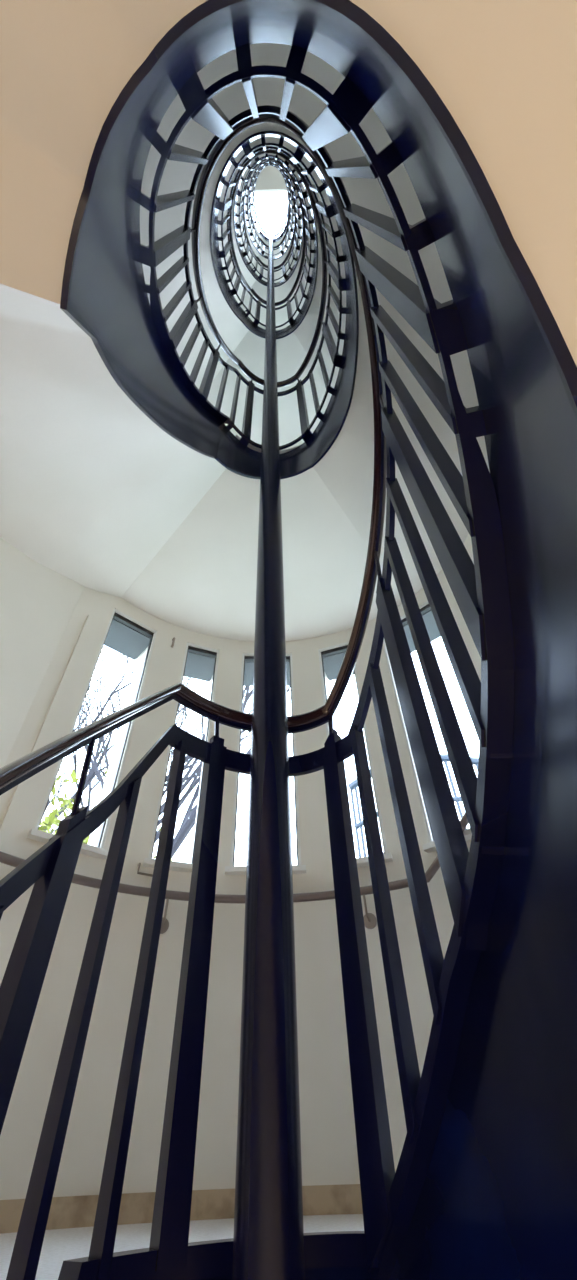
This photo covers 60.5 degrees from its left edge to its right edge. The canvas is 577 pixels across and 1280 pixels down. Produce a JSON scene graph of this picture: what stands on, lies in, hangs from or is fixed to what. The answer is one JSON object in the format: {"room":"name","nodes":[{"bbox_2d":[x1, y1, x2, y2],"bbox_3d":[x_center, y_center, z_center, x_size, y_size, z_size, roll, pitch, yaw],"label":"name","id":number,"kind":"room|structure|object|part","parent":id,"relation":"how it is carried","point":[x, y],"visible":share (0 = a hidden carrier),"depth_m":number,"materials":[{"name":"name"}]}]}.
{"room":"spiral stairwell","nodes":[
{"label":"spiral stairwell","id":0,"kind":"room"},
{"bbox_2d":[0,538,83,767],"bbox_3d":[-1.678,-4.826,6.272,0.364,20.050,2.133,-7,-47,5],"label":"wall","id":1,"kind":"structure","parent":0,"point":[38,602],"depth_m":2.37,"materials":[{"name":"paint"}]},
{"bbox_2d":[0,1214,363,1279],"bbox_3d":[-0.146,1.562,1.042,1.446,0.400,1.640,-34,-54,27],"label":"floor","id":2,"kind":"structure","parent":0,"point":[59,1245],"depth_m":1.19,"materials":[{"name":"white paint"}]},
{"bbox_2d":[0,545,480,1199],"bbox_3d":[-0.196,-3.857,7.239,2.885,20.050,1.076,-2,-47,0],"label":"wall","id":3,"kind":"structure","parent":0,"point":[329,1155],"depth_m":1.96,"materials":[{"name":"paint"}]},
{"bbox_2d":[0,615,91,844],"bbox_3d":[-1.115,0.656,2.010,0.020,2.300,0.024,-29,-52,23],"label":"trim","id":4,"kind":"structure","parent":3,"relation":"attached to","point":[10,810],"depth_m":2.30,"materials":[{"name":"paint"}]},
{"bbox_2d":[137,863,152,876],"bbox_3d":[-0.630,1.023,2.193,0.085,0.052,0.035,20,-50,-19],"label":"stay","id":5,"kind":"object","parent":3,"relation":"attached to","point":[138,865],"visible":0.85,"depth_m":2.17,"materials":[{"name":"silver metal"}]},
{"bbox_2d":[0,1184,362,1233],"bbox_3d":[0.002,1.525,1.330,2.282,0.062,0.726,-2,-47,0],"label":"baseboard","id":6,"kind":"structure","parent":3,"relation":"attached to","point":[65,1212],"depth_m":1.53,"materials":[{"name":"beige wood"}]},
{"bbox_2d":[143,642,219,872],"bbox_3d":[-0.594,0.631,2.856,0.259,1.462,0.345,14,-49,-15],"label":"window","id":7,"kind":"structure","parent":3,"relation":"in","point":[200,662],"depth_m":3.11,"materials":[{"name":"white paint"}]},
{"bbox_3d":[-0.524,1.023,2.239,0.259,0.024,0.050,14,-49,-15],"label":"sill","id":8,"kind":"part","parent":7,"relation":"part of","materials":[{"name":"white paint"}]},
{"bbox_2d":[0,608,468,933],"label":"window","id":9,"kind":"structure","parent":3,"relation":"in","point":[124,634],"depth_m":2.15,"materials":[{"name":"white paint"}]},
{"bbox_3d":[-0.914,0.857,2.068,0.341,0.024,0.050,32,-55,-28],"label":"sill","id":10,"kind":"part","parent":9,"relation":"part of","materials":[{"name":"white paint"}]},
{"bbox_3d":[-0.519,1.141,2.080,0.010,0.096,0.066,15,-49,-15],"label":"bracket arm","id":11,"kind":"part","parent":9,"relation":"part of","materials":[{"name":"silver metal"}]},
{"bbox_3d":[-0.152,0.664,1.957,2.448,1.113,1.051,3,-47,-5],"label":"wall handrail","id":12,"kind":"part","parent":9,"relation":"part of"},
{"bbox_3d":[0.332,1.138,2.107,0.010,0.096,0.066,-15,-48,12],"label":"bracket arm","id":13,"kind":"part","parent":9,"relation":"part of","materials":[{"name":"silver metal"}]},
{"bbox_2d":[225,653,305,874],"bbox_3d":[-0.128,0.684,2.922,0.374,1.462,0.345,0,-47,-2],"label":"window","id":14,"kind":"structure","parent":3,"relation":"in","point":[247,658],"depth_m":2.67,"materials":[{"name":"white paint"}]},
{"bbox_3d":[-0.106,1.070,2.298,0.374,0.024,0.050,0,-47,-2],"label":"sill","id":15,"kind":"part","parent":14,"relation":"part of","materials":[{"name":"white paint"}]},
{"bbox_2d":[318,642,392,867],"bbox_3d":[0.371,0.623,2.882,0.267,1.462,0.345,-15,-48,12],"label":"window","id":16,"kind":"structure","parent":3,"relation":"in","point":[331,658],"depth_m":3.12,"materials":[{"name":"white paint"}]},
{"bbox_3d":[0.342,1.016,2.263,0.267,0.024,0.050,-15,-48,12],"label":"sill","id":17,"kind":"part","parent":16,"relation":"part of","materials":[{"name":"white paint"}]},
{"bbox_2d":[383,601,471,852],"bbox_3d":[0.842,0.409,2.697,0.419,1.462,0.345,-33,-54,26],"label":"window","id":18,"kind":"structure","parent":3,"relation":"in","point":[432,629],"depth_m":2.83,"materials":[{"name":"glass"}]},
{"bbox_3d":[0.774,0.346,2.651,0.389,1.440,0.050,-33,-54,26],"label":"frame","id":19,"kind":"part","parent":18,"relation":"part of","materials":[{"name":"white paint"}]},
{"bbox_3d":[0.763,0.823,2.096,0.419,0.024,0.050,-33,-54,26],"label":"sill","id":20,"kind":"part","parent":18,"relation":"part of","materials":[{"name":"white paint"}]},
{"bbox_2d":[121,435,401,641],"bbox_3d":[-0.068,-0.443,3.262,1.441,0.345,1.452,32,-55,-28],"label":"ceiling","id":21,"kind":"structure","parent":0,"point":[203,579],"depth_m":3.02,"materials":[{"name":"white paint"}]},
{"bbox_2d":[140,43,489,593],"bbox_3d":[-0.178,-2.585,3.187,2.798,3.486,3.540,-2,-47,0],"label":"flight","id":22,"kind":"object","parent":21,"relation":"on","point":[340,449],"visible":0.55,"depth_m":2.69,"materials":[{"name":"white paint"}]},
{"bbox_2d":[218,137,345,449],"bbox_3d":[-0.131,-2.969,3.854,0.892,4.175,1.322,-2,-47,0],"label":"stair railing","id":23,"kind":"object","parent":22,"relation":"attached to","point":[320,208],"visible":0.94,"depth_m":3.38,"materials":[{"name":"black metal"}]},
{"bbox_3d":[-0.573,-3.551,4.493,0.054,0.918,0.051,-2,-47,0],"label":"newel post","id":24,"kind":"part","parent":23,"relation":"part of","materials":[{"name":"black metal"}]},
{"bbox_3d":[-0.514,-3.541,4.016,0.053,0.947,0.051,13,-49,-14],"label":"newel post","id":25,"kind":"part","parent":23,"relation":"part of","materials":[{"name":"black metal"}]},
{"bbox_3d":[-0.525,-3.553,4.947,0.053,0.921,0.051,-16,-48,13],"label":"newel post","id":26,"kind":"part","parent":23,"relation":"part of","materials":[{"name":"black metal"}]},
{"bbox_3d":[-0.258,-1.446,3.119,0.051,0.997,0.053,27,-53,-24],"label":"newel post","id":27,"kind":"part","parent":23,"relation":"part of","materials":[{"name":"black metal"}]},
{"bbox_3d":[-0.281,-3.491,3.535,0.051,0.935,0.053,-22,-50,18],"label":"newel post","id":28,"kind":"part","parent":23,"relation":"part of","materials":[{"name":"black metal"}]},
{"bbox_3d":[-0.150,-3.345,4.265,0.840,3.060,1.293,-2,-47,0],"label":"handrail","id":29,"kind":"part","parent":23,"relation":"part of","materials":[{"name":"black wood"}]},
{"bbox_3d":[-0.141,-3.237,4.161,0.832,3.072,1.292,-2,-47,0],"label":"rail","id":30,"kind":"part","parent":23,"relation":"part of","materials":[{"name":"black metal"}]},
{"bbox_3d":[0.052,-3.234,3.310,0.051,0.907,0.053,28,-54,-26],"label":"newel post","id":31,"kind":"part","parent":23,"relation":"part of","materials":[{"name":"black metal"}]},
{"bbox_3d":[0.096,-1.473,3.148,0.051,0.982,0.053,-29,-52,23],"label":"newel post","id":32,"kind":"part","parent":23,"relation":"part of","materials":[{"name":"black metal"}]},
{"bbox_3d":[0.237,-2.837,3.248,0.053,0.910,0.051,-17,-49,14],"label":"newel post","id":33,"kind":"part","parent":23,"relation":"part of","materials":[{"name":"black metal"}]},
{"bbox_3d":[0.279,-1.917,3.190,0.053,0.915,0.051,12,-48,-13],"label":"newel post","id":34,"kind":"part","parent":23,"relation":"part of","materials":[{"name":"black metal"}]},
{"bbox_3d":[0.310,-2.380,3.219,0.054,0.913,0.051,-2,-47,0],"label":"newel post","id":35,"kind":"part","parent":23,"relation":"part of","materials":[{"name":"black metal"}]},
{"bbox_2d":[207,326,330,449],"bbox_3d":[-0.145,-2.514,5.458,1.441,0.345,1.452,32,-55,-28],"label":"floor","id":36,"kind":"structure","parent":0,"point":[291,354],"depth_m":5.13,"materials":[{"name":"white paint"}]},
{"bbox_2d":[218,137,345,394],"bbox_3d":[-0.255,-4.657,5.383,2.798,3.486,3.540,-2,-47,0],"label":"flight","id":37,"kind":"object","parent":36,"relation":"on","point":[304,324],"visible":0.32,"depth_m":4.88,"materials":[{"name":"white paint"}]},
{"bbox_2d":[237,153,313,327],"bbox_3d":[-0.209,-5.041,6.050,0.892,4.175,1.322,-2,-47,0],"label":"stair railing","id":38,"kind":"object","parent":37,"relation":"attached to","point":[307,233],"visible":0.98,"depth_m":5.69,"materials":[{"name":"black metal"}]},
{"bbox_3d":[-0.650,-5.623,6.689,0.054,0.918,0.051,-2,-47,0],"label":"newel post","id":39,"kind":"part","parent":38,"relation":"part of","materials":[{"name":"black metal"}]},
{"bbox_3d":[-0.592,-5.613,6.213,0.053,0.947,0.051,13,-49,-14],"label":"newel post","id":40,"kind":"part","parent":38,"relation":"part of","materials":[{"name":"black metal"}]},
{"bbox_3d":[-0.603,-5.625,7.143,0.053,0.921,0.051,-16,-48,13],"label":"newel post","id":41,"kind":"part","parent":38,"relation":"part of","materials":[{"name":"black metal"}]},
{"bbox_3d":[-0.336,-3.517,5.315,0.051,0.997,0.053,27,-53,-24],"label":"newel post","id":42,"kind":"part","parent":38,"relation":"part of","materials":[{"name":"black metal"}]},
{"bbox_3d":[0.018,-3.545,5.344,0.051,0.982,0.053,-29,-52,23],"label":"newel post","id":43,"kind":"part","parent":38,"relation":"part of","materials":[{"name":"black metal"}]},
{"bbox_3d":[0.160,-4.908,5.444,0.053,0.910,0.051,-17,-49,14],"label":"newel post","id":44,"kind":"part","parent":38,"relation":"part of","materials":[{"name":"black metal"}]},
{"bbox_3d":[0.201,-3.988,5.386,0.053,0.915,0.051,12,-48,-13],"label":"newel post","id":45,"kind":"part","parent":38,"relation":"part of","materials":[{"name":"black metal"}]},
{"bbox_3d":[0.233,-4.452,5.415,0.054,0.913,0.051,-2,-47,0],"label":"newel post","id":46,"kind":"part","parent":38,"relation":"part of","materials":[{"name":"black metal"}]},
{"bbox_2d":[252,166,285,189],"bbox_3d":[-0.448,-11.957,13.548,4.000,0.250,4.800,-2,-47,0],"label":"ceiling","id":47,"kind":"structure","parent":0,"point":[270,177],"depth_m":13.14,"materials":[{"name":"grey paint"}]},
{"bbox_2d":[251,189,286,192],"bbox_3d":[-0.434,-11.585,13.933,1.900,0.100,1.630,-2,-47,0],"label":"skylight window","id":48,"kind":"structure","parent":47,"relation":"attached to","point":[269,190],"depth_m":13.36,"materials":[{"name":"white glass"}]},
{"bbox_2d":[241,279,300,329],"bbox_3d":[-0.223,-4.586,7.654,1.441,0.345,1.452,32,-55,-28],"label":"floor","id":49,"kind":"structure","parent":0,"point":[281,292],"depth_m":7.16,"materials":[{"name":"white paint"}]},
{"bbox_2d":[237,153,313,307],"bbox_3d":[-0.333,-6.728,7.579,2.798,3.486,3.540,-2,-47,0],"label":"flight","id":50,"kind":"object","parent":49,"relation":"on","point":[291,277],"visible":0.15,"depth_m":7.08,"materials":[{"name":"white paint"}]},
{"bbox_2d":[246,160,300,280],"bbox_3d":[-0.286,-7.112,8.246,0.892,4.175,1.322,-2,-47,0],"label":"stair railing","id":51,"kind":"object","parent":50,"relation":"attached to","point":[297,217],"visible":0.91,"depth_m":7.95,"materials":[{"name":"black metal"}]},
{"bbox_3d":[-0.413,-5.589,7.511,0.051,0.997,0.053,27,-53,-24],"label":"newel post","id":52,"kind":"part","parent":51,"relation":"part of","materials":[{"name":"black metal"}]},
{"bbox_3d":[-0.060,-5.616,7.540,0.051,0.982,0.053,-29,-52,23],"label":"newel post","id":53,"kind":"part","parent":51,"relation":"part of","materials":[{"name":"black metal"}]},
{"bbox_3d":[0.123,-6.060,7.582,0.053,0.915,0.051,12,-48,-13],"label":"newel post","id":54,"kind":"part","parent":51,"relation":"part of","materials":[{"name":"black metal"}]},
{"bbox_2d":[252,255,289,282],"bbox_3d":[-0.301,-6.658,9.850,1.441,0.345,1.452,32,-55,-28],"label":"floor","id":55,"kind":"structure","parent":0,"point":[278,274],"depth_m":9.31,"materials":[{"name":"white paint"}]},
{"bbox_2d":[246,161,300,267],"bbox_3d":[-0.410,-8.800,9.775,2.798,3.486,3.540,-2,-47,0],"label":"flight","id":56,"kind":"object","parent":55,"relation":"on","point":[285,252],"visible":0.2,"depth_m":9.24,"materials":[{"name":"white paint"}]},
{"bbox_2d":[251,164,293,254],"bbox_3d":[-0.364,-9.184,10.442,0.892,4.175,1.322,-2,-47,0],"label":"stair railing","id":57,"kind":"object","parent":56,"relation":"attached to","point":[291,207],"visible":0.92,"depth_m":10.18,"materials":[{"name":"black metal"}]},
{"bbox_2d":[257,187,293,256],"bbox_3d":[-0.243,-9.789,11.051,2.388,0.345,3.864,-2,-47,0],"label":"floor","id":58,"kind":"structure","parent":0,"point":[263,240],"depth_m":11.43,"materials":[{"name":"white paint"}]},
{"bbox_2d":[259,178,288,242],"bbox_3d":[-0.291,-10.133,11.486,0.710,1.361,1.373,3,-47,-5],"label":"guard railing","id":59,"kind":"object","parent":58,"relation":"on","point":[284,227],"visible":0.44,"depth_m":11.65,"materials":[{"name":"black metal"}]},
{"bbox_3d":[-0.286,-9.893,11.230,0.672,0.020,1.328,3,-47,-5],"label":"rail","id":60,"kind":"part","parent":59,"relation":"part of","materials":[{"name":"blue paint"}]},
{"bbox_3d":[-0.309,-10.483,11.855,0.658,0.052,1.312,3,-47,-5],"label":"rail","id":61,"kind":"part","parent":59,"relation":"part of","materials":[{"name":"blue paint"}]},
{"bbox_2d":[464,533,473,561],"bbox_3d":[1.160,-4.968,6.239,0.313,20.050,2.024,2,-47,-4],"label":"wall","id":62,"kind":"structure","parent":0,"point":[468,543],"depth_m":2.93,"materials":[{"name":"paint"}]},
{"bbox_3d":[-0.014,1.755,-1.178,2.760,0.100,3.825,-2,-47,0],"label":"floor","id":63,"kind":"structure","parent":0,"visible":0},
{"bbox_2d":[232,229,304,1279],"bbox_3d":[-0.207,-4.001,5.797,0.180,17.950,0.204,-2,-47,0],"label":"steel pole","id":64,"kind":"object","parent":63,"relation":"on","point":[268,1237],"visible":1,"depth_m":0.89,"materials":[{"name":"black metal"}]},
{"bbox_3d":[-0.807,0.969,-0.631,1.274,2.021,2.852,-2,-47,0],"label":"flight","id":65,"kind":"object","parent":63,"relation":"on","visible":0},
{"bbox_2d":[0,682,181,1279],"bbox_3d":[-0.327,0.622,-0.004,0.228,2.622,1.100,2,-47,-3],"label":"stair railing","id":66,"kind":"object","parent":65,"relation":"on","point":[51,869],"visible":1,"depth_m":0.73,"materials":[{"name":"black metal"}]},
{"bbox_3d":[-0.369,0.620,0.524,0.053,0.929,0.051,-16,-48,13],"label":"newel post","id":67,"kind":"part","parent":66,"relation":"part of","materials":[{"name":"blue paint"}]},
{"bbox_3d":[-0.310,0.960,-0.348,0.218,1.656,1.074,2,-47,-3],"label":"rail","id":68,"kind":"part","parent":66,"relation":"part of","materials":[{"name":"black metal"}]},
{"bbox_3d":[-0.323,0.369,0.266,0.195,1.595,1.066,2,-47,-4],"label":"rail","id":69,"kind":"part","parent":66,"relation":"part of","materials":[{"name":"black metal"}]},
{"bbox_3d":[-0.339,0.236,0.404,0.220,1.498,1.099,2,-47,-3],"label":"handrail","id":70,"kind":"part","parent":66,"relation":"part of","materials":[{"name":"black wood"}]},
{"label":"outside","id":71,"kind":"structure","parent":0,"visible":0},
{"bbox_3d":[0.084,2.236,-2.370,120.000,0.100,120.000,-2,-47,0],"label":"ground","id":72,"kind":"structure","parent":71,"visible":0},
{"bbox_2d":[38,764,181,860],"bbox_3d":[-3.062,4.793,5.110,4.360,7.455,3.779,-24,-51,20],"label":"tree","id":73,"kind":"object","parent":72,"relation":"on","point":[51,819],"visible":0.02,"depth_m":6.06,"materials":[{"name":"green plant"}]},
{"bbox_2d":[41,646,289,830],"bbox_3d":[-3.880,5.116,11.154,13.055,15.854,6.491,-29,-52,23],"label":"tree","id":74,"kind":"object","parent":72,"relation":"on","point":[186,780],"visible":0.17,"depth_m":12.24,"materials":[{"name":"grey plant"}]},
{"bbox_2d":[68,651,290,857],"bbox_3d":[-1.925,3.142,11.338,8.942,18.705,6.497,-33,-54,26],"label":"tree","id":75,"kind":"object","parent":72,"relation":"on","point":[186,826],"visible":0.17,"depth_m":11.88,"materials":[{"name":"grey plant"}]},
{"bbox_2d":[348,754,478,857],"bbox_3d":[2.131,4.298,4.289,2.518,6.650,1.749,-2,-47,0],"label":"balcony","id":76,"kind":"object","parent":72,"relation":"on","point":[352,785],"visible":0.11,"depth_m":6.06,"materials":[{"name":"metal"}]},
{"bbox_3d":[-0.300,-6.134,5.088,3.135,20.050,1.345,-2,-47,0],"label":"wall","id":77,"kind":"structure","parent":0,"visible":0},
{"bbox_2d":[0,0,576,1279],"bbox_3d":[-0.101,-0.554,0.973,2.798,3.456,3.456,-2,-47,0],"label":"flight","id":78,"kind":"object","parent":77,"relation":"attached to","point":[105,451],"visible":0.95,"depth_m":0.67,"materials":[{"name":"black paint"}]},
{"bbox_2d":[65,43,514,1279],"bbox_3d":[-0.105,-0.937,1.719,0.792,4.029,1.346,-2,-47,0],"label":"stair railing","id":79,"kind":"object","parent":78,"relation":"attached to","point":[480,589],"visible":0.98,"depth_m":0.85,"materials":[{"name":"black metal"}]},
{"bbox_3d":[-0.436,-1.448,1.798,0.053,0.948,0.051,13,-49,-14],"label":"newel post","id":80,"kind":"part","parent":79,"relation":"part of","materials":[{"name":"black metal"}]},
{"bbox_3d":[-0.495,-1.468,2.286,0.054,0.914,0.051,-2,-47,0],"label":"newel post","id":81,"kind":"part","parent":79,"relation":"part of","materials":[{"name":"black metal"}]},
{"bbox_3d":[-0.182,0.575,0.977,0.051,0.849,0.053,27,-53,-24],"label":"newel post","id":82,"kind":"part","parent":79,"relation":"part of","materials":[{"name":"black metal"}]},
{"bbox_3d":[-0.201,-1.380,1.297,0.051,0.965,0.053,-22,-50,18],"label":"newel post","id":83,"kind":"part","parent":79,"relation":"part of","materials":[{"name":"black metal"}]},
{"bbox_3d":[-0.448,-1.477,2.746,0.053,0.921,0.051,-16,-48,13],"label":"newel post","id":84,"kind":"part","parent":79,"relation":"part of","materials":[{"name":"black metal"}]},
{"bbox_3d":[-0.102,-1.265,2.076,0.750,3.060,1.333,-2,-47,0],"label":"handrail","id":85,"kind":"part","parent":79,"relation":"part of","materials":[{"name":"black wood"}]},
{"bbox_3d":[-0.114,-1.162,1.962,0.732,3.078,1.292,-2,-47,0],"label":"rail","id":86,"kind":"part","parent":79,"relation":"part of","materials":[{"name":"black metal"}]},
{"bbox_3d":[0.085,-1.135,1.087,0.053,0.961,0.051,-37,-56,28],"label":"newel post","id":87,"kind":"part","parent":79,"relation":"part of","materials":[{"name":"black metal"}]},
{"bbox_3d":[0.131,0.568,0.987,0.051,0.887,0.053,-35,-55,27],"label":"newel post","id":88,"kind":"part","parent":79,"relation":"part of","materials":[{"name":"black metal"}]},
{"bbox_3d":[0.229,-0.757,1.047,0.053,0.927,0.051,-14,-48,11],"label":"newel post","id":89,"kind":"part","parent":79,"relation":"part of","materials":[{"name":"black metal"}]},
{"bbox_3d":[0.268,0.144,1.009,0.053,0.842,0.051,9,-48,-10],"label":"newel post","id":90,"kind":"part","parent":79,"relation":"part of","materials":[{"name":"black metal"}]},
{"bbox_3d":[0.289,-0.295,1.013,0.053,0.927,0.051,-2,-47,0],"label":"newel post","id":91,"kind":"part","parent":79,"relation":"part of","materials":[{"name":"black metal"}]}
]}

